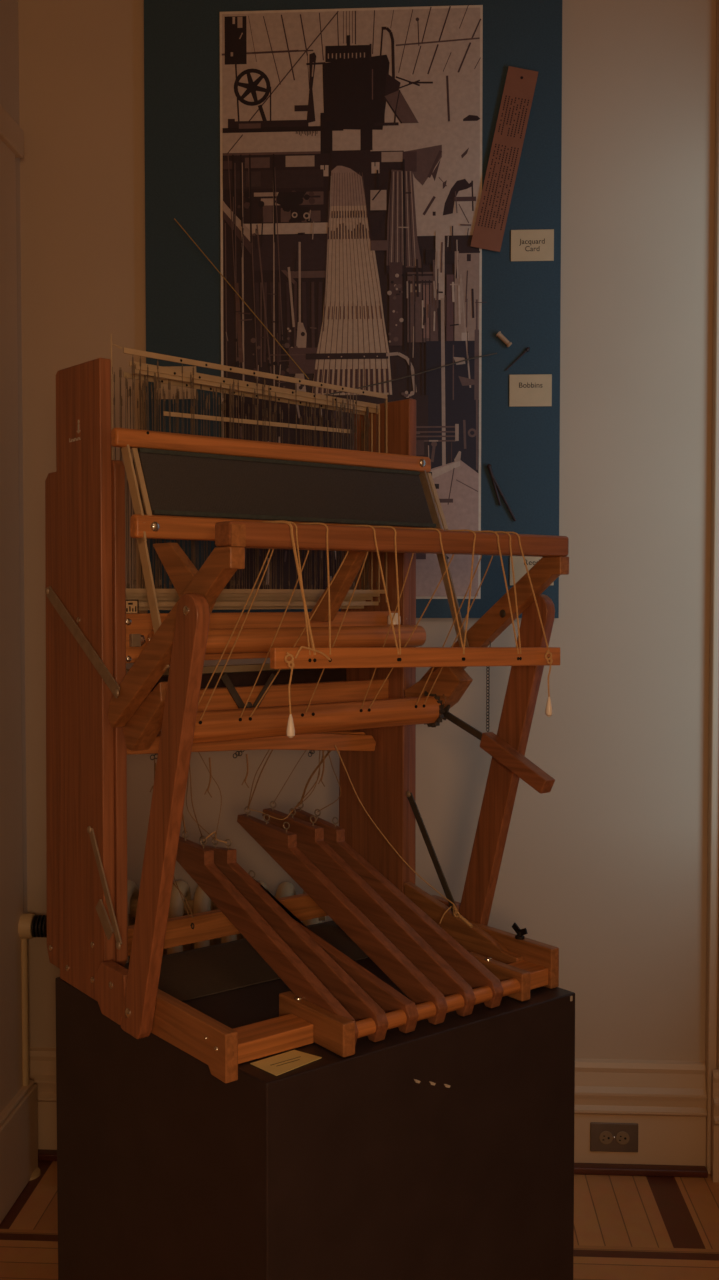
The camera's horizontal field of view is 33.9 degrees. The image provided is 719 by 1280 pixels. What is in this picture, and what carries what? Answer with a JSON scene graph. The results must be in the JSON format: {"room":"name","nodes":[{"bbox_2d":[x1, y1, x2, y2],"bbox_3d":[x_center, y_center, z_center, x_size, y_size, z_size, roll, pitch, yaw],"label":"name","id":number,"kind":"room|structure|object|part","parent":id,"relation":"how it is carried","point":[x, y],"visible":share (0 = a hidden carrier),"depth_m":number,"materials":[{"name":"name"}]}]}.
{"room":"museum exhibit room","nodes":[
{"label":"museum exhibit room","id":0,"kind":"room"},
{"bbox_2d":[0,0,28,1012],"bbox_3d":[-2.663,-0.492,2.520,3.615,3.600,0.986,0,2,3],"label":"door frame","id":1,"kind":"structure","parent":0,"point":[9,31],"depth_m":2.88,"materials":[{"name":"beige paint"}]},
{"bbox_2d":[0,104,23,1112],"bbox_3d":[-0.829,0.053,2.597,0.042,2.505,0.532,0,2,3],"label":"trim","id":2,"kind":"structure","parent":1,"relation":"attached to","point":[11,134],"depth_m":2.74,"materials":[{"name":"wood"}]},
{"bbox_2d":[0,1080,37,1223],"bbox_3d":[-0.827,1.195,2.602,0.050,0.222,0.580,0,2,3],"label":"baseboard","id":3,"kind":"structure","parent":1,"relation":"attached to","point":[19,1119],"depth_m":2.75,"materials":[{"name":"white wood"}]},
{"bbox_2d":[0,1161,718,1279],"bbox_3d":[-1.637,1.448,-0.620,6.000,0.050,7.486,0,2,3],"label":"floor","id":4,"kind":"structure","parent":0,"point":[626,1227],"depth_m":2.61,"materials":[{"name":"brown wood"}]},
{"bbox_2d":[18,880,325,1180],"bbox_3d":[-0.462,0.936,2.830,0.765,0.723,0.131,0,2,3],"label":"radiator","id":5,"kind":"object","parent":4,"relation":"on","point":[31,925],"visible":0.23,"depth_m":2.81,"materials":[{"name":"metal"}]},
{"bbox_3d":[-0.765,0.688,2.837,0.036,0.053,0.053,0,2,3],"label":"valve knob","id":6,"kind":"part","parent":5,"relation":"part of","materials":[{"name":"black plastic"}]},
{"bbox_2d":[55,920,574,1279],"bbox_3d":[-0.081,0.949,1.964,0.640,0.760,0.588,-2,3,-37],"label":"pedestal","id":7,"kind":"object","parent":4,"relation":"on","point":[445,1150],"visible":0.88,"depth_m":1.75,"materials":[{"name":"black paint"}]},
{"bbox_2d":[124,924,368,1000],"bbox_3d":[-0.194,0.564,2.072,0.493,0.002,0.217,-2,3,-37],"label":"mat","id":8,"kind":"object","parent":7,"relation":"on","point":[209,971],"visible":0.36,"depth_m":2.04,"materials":[{"name":"black fabric"}]},
{"bbox_2d":[250,1050,321,1075],"bbox_3d":[-0.100,0.581,1.627,0.085,0.001,0.056,-2,3,-44],"label":"paper card","id":9,"kind":"object","parent":7,"relation":"on","point":[279,1064],"visible":1,"depth_m":1.62,"materials":[{"name":"beige paper"}]},
{"bbox_2d":[45,334,568,1082],"bbox_3d":[-0.105,0.042,1.952,0.686,1.053,0.697,-2,3,-37],"label":"loom","id":10,"kind":"object","parent":7,"relation":"on","point":[344,681],"depth_m":1.90,"materials":[{"name":"brown wood"}]},
{"bbox_3d":[-0.366,0.532,1.780,0.020,0.079,0.096,-2,3,-37],"label":"foot plate","id":11,"kind":"part","parent":10,"relation":"part of","materials":[{"name":"brown wood"}]},
{"bbox_3d":[-0.358,-0.053,1.853,0.023,0.022,0.002,-2,3,-37],"label":"number plate","id":12,"kind":"part","parent":10,"relation":"part of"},
{"bbox_3d":[-0.317,-0.126,1.738,0.004,0.340,0.142,-2,3,-37],"label":"beater arm","id":13,"kind":"part","parent":10,"relation":"part of","materials":[{"name":"wood"}]},
{"bbox_3d":[-0.275,0.258,1.651,0.020,0.645,0.234,-2,3,-37],"label":"leg","id":14,"kind":"part","parent":10,"relation":"part of","materials":[{"name":"brown wood"}]},
{"bbox_3d":[-0.267,0.006,1.667,0.023,0.264,0.364,-2,3,-37],"label":"support arm","id":15,"kind":"part","parent":10,"relation":"part of","materials":[{"name":"brown wood"}]},
{"bbox_3d":[-0.320,0.438,2.112,0.042,0.151,0.018,-1,2,-33],"label":"tie cord","id":16,"kind":"part","parent":10,"relation":"part of","materials":[{"name":"white fabric"}]},
{"bbox_3d":[-0.339,0.466,2.100,0.087,0.077,0.027,-2,3,-37],"label":"tie cord","id":17,"kind":"part","parent":10,"relation":"part of","materials":[{"name":"white fabric"}]},
{"bbox_3d":[-0.302,0.263,2.023,0.011,0.138,0.004,-2,3,-37],"label":"tie cord","id":18,"kind":"part","parent":10,"relation":"part of","materials":[{"name":"brown fabric"}]},
{"bbox_3d":[-0.277,0.545,1.698,0.020,0.066,0.359,-2,3,-37],"label":"rail","id":19,"kind":"part","parent":10,"relation":"part of","materials":[{"name":"brown wood"}]},
{"bbox_3d":[-0.283,0.273,2.057,0.007,0.160,0.060,1,2,16],"label":"tie cord","id":20,"kind":"part","parent":10,"relation":"part of","materials":[{"name":"brown fabric"}]},
{"bbox_3d":[-0.278,0.271,2.050,0.046,0.156,0.030,-2,3,-37],"label":"tie cord","id":21,"kind":"part","parent":10,"relation":"part of","materials":[{"name":"brown fabric"}]},
{"bbox_3d":[-0.259,0.231,2.030,0.009,0.058,0.003,-2,3,-37],"label":"tie cord","id":22,"kind":"part","parent":10,"relation":"part of","materials":[{"name":"brown fabric"}]},
{"bbox_3d":[-0.259,0.271,2.058,0.041,0.156,0.020,-2,3,-37],"label":"tie cord","id":23,"kind":"part","parent":10,"relation":"part of","materials":[{"name":"brown fabric"}]},
{"bbox_3d":[-0.244,0.334,1.994,0.016,0.025,0.047,1,2,33],"label":"tie cord","id":24,"kind":"part","parent":10,"relation":"part of","materials":[{"name":"fabric"}]},
{"bbox_3d":[-0.250,0.519,2.168,0.559,0.048,0.020,-2,3,-37],"label":"rail","id":25,"kind":"part","parent":10,"relation":"part of","materials":[{"name":"brown wood"}]},
{"bbox_3d":[-0.185,-0.019,1.676,0.008,0.285,0.203,-2,3,-40],"label":"apron cord","id":26,"kind":"part","parent":10,"relation":"part of","materials":[{"name":"fabric"}]},
{"bbox_3d":[-0.177,-0.019,1.682,0.008,0.285,0.202,-2,3,-37],"label":"apron cord","id":27,"kind":"part","parent":10,"relation":"part of","materials":[{"name":"fabric"}]},
{"bbox_3d":[-0.199,0.225,2.076,0.009,0.049,0.003,-2,3,-38],"label":"tie cord","id":28,"kind":"part","parent":10,"relation":"part of","materials":[{"name":"beige fabric"}]},
{"bbox_3d":[-0.186,0.252,2.142,0.008,0.125,0.088,-1,3,-34],"label":"tie cord","id":29,"kind":"part","parent":10,"relation":"part of","materials":[{"name":"brown fabric"}]},
{"bbox_3d":[-0.181,0.252,2.152,0.005,0.126,0.079,-2,3,-44],"label":"tie cord","id":30,"kind":"part","parent":10,"relation":"part of","materials":[{"name":"brown fabric"}]},
{"bbox_3d":[-0.167,0.320,2.164,0.087,0.014,0.023,0,2,11],"label":"tie cord","id":31,"kind":"part","parent":10,"relation":"part of","materials":[{"name":"fabric"}]},
{"bbox_3d":[-0.143,0.565,1.666,0.153,0.028,0.058,-2,3,-37],"label":"rail","id":32,"kind":"part","parent":10,"relation":"part of","materials":[{"name":"brown wood"}]},
{"bbox_3d":[-0.125,-0.021,1.722,0.008,0.285,0.203,-1,2,-33],"label":"apron cord","id":33,"kind":"part","parent":10,"relation":"part of","materials":[{"name":"fabric"}]},
{"bbox_3d":[-0.093,-0.175,1.922,0.606,0.035,0.024,-2,3,-37],"label":"rail","id":34,"kind":"part","parent":10,"relation":"part of","materials":[{"name":"brown wood"}]},
{"bbox_3d":[-0.095,-0.070,1.578,0.034,0.179,0.080,-2,3,-37],"label":"apron cord","id":35,"kind":"part","parent":10,"relation":"part of","materials":[{"name":"fabric"}]},
{"bbox_3d":[-0.124,0.248,2.204,0.081,0.121,0.005,1,2,21],"label":"tie cord","id":36,"kind":"part","parent":10,"relation":"part of","materials":[{"name":"brown fabric"}]},
{"bbox_3d":[-0.090,-0.021,1.749,0.207,0.285,0.008,2,3,42],"label":"apron cord","id":37,"kind":"part","parent":10,"relation":"part of","materials":[{"name":"fabric"}]},
{"bbox_3d":[-0.094,-0.070,1.579,0.081,0.178,0.004,2,3,42],"label":"apron cord","id":38,"kind":"part","parent":10,"relation":"part of","materials":[{"name":"fabric"}]},
{"bbox_3d":[-0.097,0.251,2.182,0.064,0.125,0.005,-2,3,-37],"label":"tie cord","id":39,"kind":"part","parent":10,"relation":"part of","materials":[{"name":"brown fabric"}]},
{"bbox_3d":[-0.091,0.251,2.199,0.093,0.126,0.018,-2,3,-37],"label":"tie cord","id":40,"kind":"part","parent":10,"relation":"part of","materials":[{"name":"brown fabric"}]},
{"bbox_3d":[-0.056,-0.071,1.608,0.017,0.179,0.080,-1,3,-35],"label":"apron cord","id":41,"kind":"part","parent":10,"relation":"part of","materials":[{"name":"fabric"}]},
{"bbox_3d":[-0.075,0.249,2.250,0.067,0.129,0.047,-2,3,-37],"label":"tie cord","id":42,"kind":"part","parent":10,"relation":"part of","materials":[{"name":"brown fabric"}]},
{"bbox_3d":[-0.068,0.228,2.177,0.009,0.062,0.003,-2,3,-37],"label":"tie cord","id":43,"kind":"part","parent":10,"relation":"part of","materials":[{"name":"beige fabric"}]},
{"bbox_3d":[-0.058,0.255,2.205,0.036,0.134,0.032,-2,3,-37],"label":"tie cord","id":44,"kind":"part","parent":10,"relation":"part of","materials":[{"name":"brown fabric"}]},
{"bbox_3d":[-0.035,-0.023,1.791,0.008,0.285,0.204,-1,2,-28],"label":"apron cord","id":45,"kind":"part","parent":10,"relation":"part of","materials":[{"name":"fabric"}]},
{"bbox_3d":[0.015,-0.071,1.660,0.087,0.182,0.012,1,2,29],"label":"apron cord","id":46,"kind":"part","parent":10,"relation":"part of","materials":[{"name":"fabric"}]},
{"bbox_3d":[0.038,-0.072,1.680,0.016,0.182,0.080,-2,3,-37],"label":"apron cord","id":47,"kind":"part","parent":10,"relation":"part of","materials":[{"name":"fabric"}]},
{"bbox_3d":[0.043,-0.025,1.851,0.007,0.285,0.210,-1,2,-21],"label":"apron cord","id":48,"kind":"part","parent":10,"relation":"part of","materials":[{"name":"fabric"}]},
{"bbox_3d":[0.067,0.327,2.123,0.224,0.273,0.038,1,2,19],"label":"tie cord","id":49,"kind":"part","parent":10,"relation":"part of","materials":[{"name":"fabric"}]},
{"bbox_3d":[0.082,-0.026,1.881,0.008,0.285,0.203,-2,3,-39],"label":"apron cord","id":50,"kind":"part","parent":10,"relation":"part of","materials":[{"name":"fabric"}]},
{"bbox_3d":[0.099,0.025,1.690,0.535,0.042,0.012,-2,3,-37],"label":"apron rod","id":51,"kind":"part","parent":10,"relation":"part of","materials":[{"name":"brown wood"}]},
{"bbox_3d":[0.113,-0.072,1.734,0.088,0.186,0.013,1,2,28],"label":"apron cord","id":52,"kind":"part","parent":10,"relation":"part of","materials":[{"name":"fabric"}]},
{"bbox_3d":[0.149,-0.139,2.095,0.004,0.340,0.142,-2,3,-38],"label":"beater arm","id":53,"kind":"part","parent":10,"relation":"part of"},
{"bbox_3d":[0.154,0.517,2.179,0.020,0.079,0.096,-2,3,-37],"label":"foot plate","id":54,"kind":"part","parent":10,"relation":"part of","materials":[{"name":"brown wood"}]},
{"bbox_3d":[0.145,-0.028,1.929,0.008,0.285,0.205,-1,2,-26],"label":"apron cord","id":55,"kind":"part","parent":10,"relation":"part of","materials":[{"name":"fabric"}]},
{"bbox_3d":[0.176,0.138,2.045,0.030,0.090,0.173,-2,3,-37],"label":"pawl lever","id":56,"kind":"part","parent":10,"relation":"part of","materials":[{"name":"metal"}]},
{"bbox_3d":[0.162,-0.029,1.942,0.008,0.285,0.204,-1,2,-28],"label":"apron cord","id":57,"kind":"part","parent":10,"relation":"part of","materials":[{"name":"fabric"}]},
{"bbox_3d":[0.158,-0.073,1.763,0.035,0.186,0.088,0,2,-13],"label":"apron cord","id":58,"kind":"part","parent":10,"relation":"part of","materials":[{"name":"fabric"}]},
{"bbox_3d":[0.178,0.504,2.083,0.016,0.098,0.295,-2,3,-37],"label":"board","id":59,"kind":"part","parent":10,"relation":"part of","materials":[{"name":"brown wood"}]},
{"bbox_3d":[0.222,0.078,2.041,0.007,0.163,0.012,0,2,-9],"label":"chain","id":60,"kind":"part","parent":10,"relation":"part of","materials":[{"name":"metal"}]},
{"bbox_3d":[0.204,-0.073,1.806,0.086,0.189,0.010,1,2,32],"label":"apron cord","id":61,"kind":"part","parent":10,"relation":"part of","materials":[{"name":"fabric"}]},
{"bbox_3d":[0.219,-0.007,2.040,0.022,0.264,0.364,-2,3,-37],"label":"support arm","id":62,"kind":"part","parent":10,"relation":"part of","materials":[{"name":"brown wood"}]},
{"bbox_3d":[0.220,-0.074,1.820,0.009,0.189,0.080,-2,3,-44],"label":"apron cord","id":63,"kind":"part","parent":10,"relation":"part of","materials":[{"name":"fabric"}]},
{"bbox_3d":[0.245,0.243,2.050,0.020,0.645,0.234,-2,3,-37],"label":"leg","id":64,"kind":"part","parent":10,"relation":"part of","materials":[{"name":"brown wood"}]},
{"bbox_3d":[0.211,0.532,2.072,0.019,0.066,0.359,-2,3,-37],"label":"rail","id":65,"kind":"part","parent":10,"relation":"part of","materials":[{"name":"brown wood"}]},
{"bbox_3d":[0.261,0.203,1.962,0.024,0.086,0.154,-2,3,-37],"label":"lever handle","id":66,"kind":"part","parent":10,"relation":"part of","materials":[{"name":"brown wood"}]},
{"bbox_3d":[0.267,0.550,1.932,0.064,0.028,0.058,-2,3,-37],"label":"rail","id":67,"kind":"part","parent":10,"relation":"part of","materials":[{"name":"brown wood"}]},
{"bbox_3d":[0.247,-0.073,1.834,0.096,0.190,0.021,1,2,18],"label":"apron cord","id":68,"kind":"part","parent":10,"relation":"part of","materials":[{"name":"fabric"}]},
{"bbox_2d":[18,0,716,1061],"bbox_3d":[-1.444,-0.510,2.999,6.000,3.600,0.100,0,2,3],"label":"wall","id":69,"kind":"structure","parent":0,"point":[606,868],"depth_m":2.87,"materials":[{"name":"beige paint"}]},
{"bbox_2d":[144,0,561,617],"bbox_3d":[-0.020,-0.863,2.849,1.003,1.620,0.024,0,2,3],"label":"display board","id":70,"kind":"object","parent":69,"relation":"attached to","point":[329,159],"visible":0.83,"depth_m":2.84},
{"bbox_2d":[157,366,195,398],"bbox_3d":[-0.447,-0.627,2.874,0.100,0.079,0.003,0,2,3],"label":"card","id":71,"kind":"object","parent":70,"relation":"attached to","point":[168,393],"visible":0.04,"depth_m":2.87,"materials":[{"name":"beige paper"}]},
{"bbox_2d":[174,218,308,378],"bbox_3d":[-0.285,-0.824,2.849,0.328,0.391,0.003,0,2,4],"label":"thread","id":72,"kind":"object","parent":70,"relation":"attached to","point":[174,218],"visible":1,"depth_m":2.85},
{"bbox_2d":[220,5,485,598],"bbox_3d":[-0.016,-0.787,2.842,0.642,1.448,0.006,0,2,3],"label":"photograph","id":73,"kind":"object","parent":70,"relation":"attached to","point":[353,137],"depth_m":2.84},
{"bbox_2d":[325,353,496,394],"bbox_3d":[0.117,-0.637,2.835,0.426,0.102,0.005,0,2,3],"label":"wire","id":74,"kind":"object","parent":70,"relation":"attached to","point":[492,353],"visible":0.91,"depth_m":2.83,"materials":[{"name":"metal"}]},
{"bbox_2d":[487,464,515,520],"bbox_3d":[0.342,-0.354,2.837,0.072,0.138,0.012,0,2,3],"label":"hook","id":75,"kind":"object","parent":70,"relation":"attached to","point":[495,484],"visible":1,"depth_m":2.83,"materials":[{"name":"black metal"}]},
{"bbox_2d":[496,331,511,346],"bbox_3d":[0.346,-0.719,2.822,0.039,0.039,0.015,0,2,3],"label":"bobbin","id":76,"kind":"object","parent":70,"relation":"attached to","point":[499,334],"visible":1,"depth_m":2.82,"materials":[{"name":"beige wood"}]},
{"bbox_2d":[471,66,537,251],"bbox_3d":[0.344,-1.143,2.807,0.160,0.436,0.003,0,2,3],"label":"card","id":77,"kind":"object","parent":70,"relation":"attached to","point":[519,88],"visible":1,"depth_m":2.81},
{"bbox_2d":[506,347,529,370],"bbox_3d":[0.379,-0.673,2.827,0.059,0.056,0.010,0,2,3],"label":"spindle","id":78,"kind":"object","parent":70,"relation":"attached to","point":[527,348],"visible":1,"depth_m":2.83,"materials":[{"name":"brown wood"}]},
{"bbox_2d":[509,374,551,406],"bbox_3d":[0.410,-0.599,2.830,0.101,0.076,0.003,0,2,3],"label":"card","id":79,"kind":"object","parent":70,"relation":"attached to","point":[529,390],"visible":1,"depth_m":2.83,"materials":[{"name":"beige paper"}]},
{"bbox_2d":[510,556,553,584],"bbox_3d":[0.415,-0.171,2.846,0.105,0.078,0.003,0,2,3],"label":"card","id":80,"kind":"object","parent":70,"relation":"attached to","point":[520,571],"visible":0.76,"depth_m":2.85,"materials":[{"name":"white paper"}]},
{"bbox_2d":[511,229,553,261],"bbox_3d":[0.413,-0.942,2.818,0.102,0.074,0.003,0,2,3],"label":"card","id":81,"kind":"object","parent":70,"relation":"attached to","point":[526,245],"visible":1,"depth_m":2.82,"materials":[{"name":"beige paper"}]},
{"bbox_2d":[29,1047,706,1166],"bbox_3d":[0.004,1.161,2.917,1.678,0.266,0.034,0,2,3],"label":"baseboard","id":82,"kind":"structure","parent":69,"relation":"attached to","point":[667,1099],"depth_m":2.88,"materials":[{"name":"white wood"}]},
{"bbox_2d":[38,1149,707,1177],"bbox_3d":[0.003,1.286,2.901,1.678,0.018,0.030,0,2,3],"label":"trim","id":83,"kind":"structure","parent":69,"relation":"attached to","point":[43,1154],"depth_m":2.86,"materials":[{"name":"brown wood"}]},
{"bbox_2d":[590,1122,637,1151],"bbox_3d":[0.621,1.213,2.876,0.116,0.071,0.008,0,2,3],"label":"wall outlet","id":84,"kind":"object","parent":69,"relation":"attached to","point":[605,1137],"visible":1,"depth_m":2.87,"materials":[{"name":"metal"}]},
{"bbox_2d":[599,1131,612,1143],"bbox_3d":[0.601,1.213,2.875,0.033,0.033,0.003,0,2,3],"label":"receptacle","id":85,"kind":"object","parent":84,"relation":"attached to","point":[605,1137],"depth_m":2.87,"materials":[{"name":"beige plastic"}]},
{"bbox_2d":[616,1131,629,1144],"bbox_3d":[0.641,1.213,2.873,0.033,0.033,0.003,0,2,3],"label":"receptacle","id":86,"kind":"object","parent":84,"relation":"attached to","point":[622,1137],"depth_m":2.87,"materials":[{"name":"beige plastic"}]},
{"bbox_2d":[705,0,718,1173],"bbox_3d":[0.926,-0.502,2.800,0.166,3.600,0.050,0,2,3],"label":"trim","id":87,"kind":"structure","parent":69,"relation":"attached to","point":[712,936],"depth_m":2.83,"materials":[{"name":"wood"}]},
{"bbox_3d":[0.877,-0.369,-0.868,0.120,3.600,7.386,0,2,3],"label":"wall","id":88,"kind":"structure","parent":0,"visible":0},
{"bbox_2d":[711,1069,718,1181],"bbox_3d":[0.927,1.165,2.821,0.160,0.266,0.027,0,2,3],"label":"baseboard","id":89,"kind":"structure","parent":88,"relation":"attached to","point":[715,1073],"depth_m":2.82,"materials":[{"name":"white wood"}]}
]}

